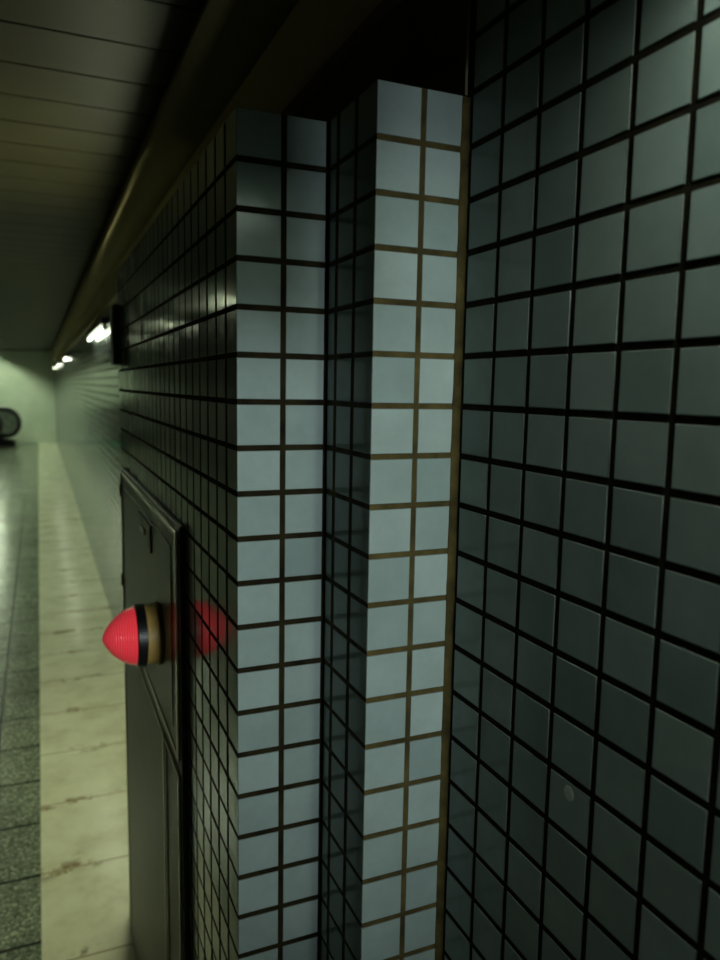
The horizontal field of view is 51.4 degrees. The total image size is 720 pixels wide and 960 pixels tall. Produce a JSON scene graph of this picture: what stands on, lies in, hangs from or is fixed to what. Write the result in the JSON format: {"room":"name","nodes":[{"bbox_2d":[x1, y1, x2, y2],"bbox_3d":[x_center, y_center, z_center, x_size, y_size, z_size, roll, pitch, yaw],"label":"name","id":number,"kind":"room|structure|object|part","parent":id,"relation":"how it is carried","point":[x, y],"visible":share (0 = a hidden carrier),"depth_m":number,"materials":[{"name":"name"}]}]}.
{"room":"metro station","nodes":[
{"label":"metro station","id":0,"kind":"room"},
{"bbox_2d":[0,350,56,442],"bbox_3d":[-8.809,-2.052,18.199,2.792,2.300,0.100,-2,8,-23],"label":"wall","id":1,"kind":"structure","parent":0,"point":[27,378],"depth_m":18.44,"materials":[{"name":"paint"}]},
{"bbox_2d":[0,442,134,959],"bbox_3d":[-4.199,0.533,7.720,2.693,0.102,23.250,-2,8,-23],"label":"floor","id":2,"kind":"structure","parent":0,"point":[85,896],"depth_m":3.19,"materials":[{"name":"beige tile"}]},
{"bbox_2d":[0,407,21,448],"bbox_3d":[-8.504,-1.355,16.870,1.400,1.253,0.842,2,7,7],"label":"escalator","id":3,"kind":"object","parent":2,"relation":"on","point":[10,420],"visible":1,"depth_m":17.17,"materials":[{"name":"black rubber"}]},
{"bbox_3d":[-8.545,-1.404,16.502,1.400,1.066,0.102,2,7,7],"label":"handrail","id":4,"kind":"part","parent":3,"relation":"part of","materials":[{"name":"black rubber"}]},
{"bbox_3d":[-8.473,-1.460,17.220,1.326,1.037,0.020,2,7,7],"label":"balustrade","id":5,"kind":"part","parent":3,"relation":"part of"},
{"bbox_2d":[0,0,204,351],"bbox_3d":[-4.159,-1.773,7.435,2.692,0.050,23.250,-2,8,-23],"label":"ceiling","id":6,"kind":"structure","parent":0,"point":[84,83],"depth_m":2.20,"materials":[{"name":"black"}]},
{"bbox_2d":[116,106,329,959],"bbox_3d":[-0.301,0.424,1.492,0.198,1.782,1.274,-2,8,-23],"label":"wall pillar","id":7,"kind":"structure","parent":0,"point":[222,299],"depth_m":0.87,"materials":[{"name":"tile"}]},
{"bbox_2d":[110,304,120,365],"bbox_3d":[-0.621,-0.366,1.897,0.020,0.150,0.075,-2,8,-23],"label":"wall speaker","id":8,"kind":"object","parent":7,"relation":"attached to","point":[115,324],"visible":1,"depth_m":1.87,"materials":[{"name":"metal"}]},
{"bbox_2d":[110,309,112,359],"bbox_3d":[-0.629,-0.366,1.893,0.001,0.125,0.055,-2,8,-23],"label":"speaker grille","id":9,"kind":"object","parent":8,"relation":"attached to","point":[111,310],"depth_m":1.88,"materials":[{"name":"black metal"}]},
{"bbox_2d":[102,467,189,959],"bbox_3d":[-0.488,0.658,1.560,0.107,1.285,0.850,-2,8,-23],"label":"cabinet","id":10,"kind":"object","parent":7,"relation":"attached to","point":[149,634],"visible":1,"depth_m":1.35,"materials":[{"name":"metal"}]},
{"bbox_2d":[102,602,163,667],"bbox_3d":[-0.400,0.272,1.306,0.096,0.110,0.110,-2,8,-23],"label":"lamp","id":11,"kind":"object","parent":10,"relation":"attached to","point":[135,636],"depth_m":1.27,"materials":[{"name":"red plastic"}]},
{"bbox_3d":[-0.482,0.836,1.670,0.004,0.865,0.665,-2,8,-23],"label":"door","id":12,"kind":"part","parent":10,"relation":"part of","materials":[{"name":"metal"}]},
{"bbox_3d":[-0.441,0.210,1.521,0.004,0.365,0.820,-2,8,-23],"label":"door","id":13,"kind":"part","parent":10,"relation":"part of","materials":[{"name":"metal"}]},
{"bbox_3d":[-0.318,0.885,1.290,0.004,0.865,0.140,-2,8,-23],"label":"door","id":14,"kind":"part","parent":10,"relation":"part of","materials":[{"name":"metal"}]},
{"bbox_2d":[55,0,719,959],"bbox_3d":[-2.991,-0.516,8.103,0.102,1.933,23.250,-2,8,-23],"label":"wall","id":15,"kind":"structure","parent":0,"point":[586,639],"depth_m":0.60,"materials":[{"name":"tile"}]},
{"bbox_2d":[63,353,69,360],"bbox_3d":[-4.014,-1.677,10.224,0.048,0.070,1.200,-2,8,-23],"label":"fluorescent light","id":16,"kind":"object","parent":15,"relation":"attached to","point":[66,355],"visible":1,"depth_m":9.78,"materials":[{"name":"metal"}]},
{"bbox_2d":[87,317,109,341],"bbox_3d":[-1.737,-0.983,4.935,0.048,0.070,1.400,-2,8,-23],"label":"fluorescent light","id":17,"kind":"object","parent":15,"relation":"attached to","point":[101,324],"visible":1,"depth_m":4.59,"materials":[{"name":"metal"}]},
{"bbox_2d":[102,324,106,329],"bbox_3d":[-1.472,-0.882,4.306,0.024,0.032,0.020,-2,8,-23],"label":"socket","id":18,"kind":"object","parent":17,"relation":"attached to","point":[104,326],"depth_m":4.30,"materials":[{"name":"white ceramic"}]},
{"bbox_2d":[50,0,298,358],"bbox_3d":[-3.031,-1.699,7.931,0.160,0.160,23.250,-2,8,-23],"label":"trim","id":19,"kind":"structure","parent":15,"relation":"attached to","point":[227,38],"depth_m":1.67,"materials":[{"name":"brown metal"}]},
{"bbox_2d":[53,0,401,364],"bbox_3d":[-2.980,-1.647,7.959,0.122,0.348,23.250,-2,8,-23],"label":"ceiling beam","id":20,"kind":"structure","parent":15,"relation":"attached to","point":[317,36],"depth_m":1.16,"materials":[{"name":"brown paint"}]},
{"bbox_2d":[564,786,573,800],"bbox_3d":[0.172,0.259,0.618,0.001,0.012,0.012,-2,8,-23],"label":"stain","id":21,"kind":"object","parent":15,"relation":"attached to","point":[568,792],"visible":1,"depth_m":0.62,"materials":[{"name":"grey"}]},
{"bbox_2d":[320,79,466,959],"bbox_3d":[0.016,0.504,0.883,0.096,1.782,0.145,-2,8,-23],"label":"pillar","id":22,"kind":"structure","parent":0,"point":[394,150],"depth_m":0.77,"materials":[{"name":"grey tile"}]},
{"bbox_2d":[435,96,471,959],"bbox_3d":[0.088,0.513,0.833,0.011,1.780,0.002,5,8,28],"label":"trim","id":23,"kind":"structure","parent":22,"relation":"attached to","point":[466,102],"depth_m":0.77,"materials":[{"name":"metal"}]}
]}

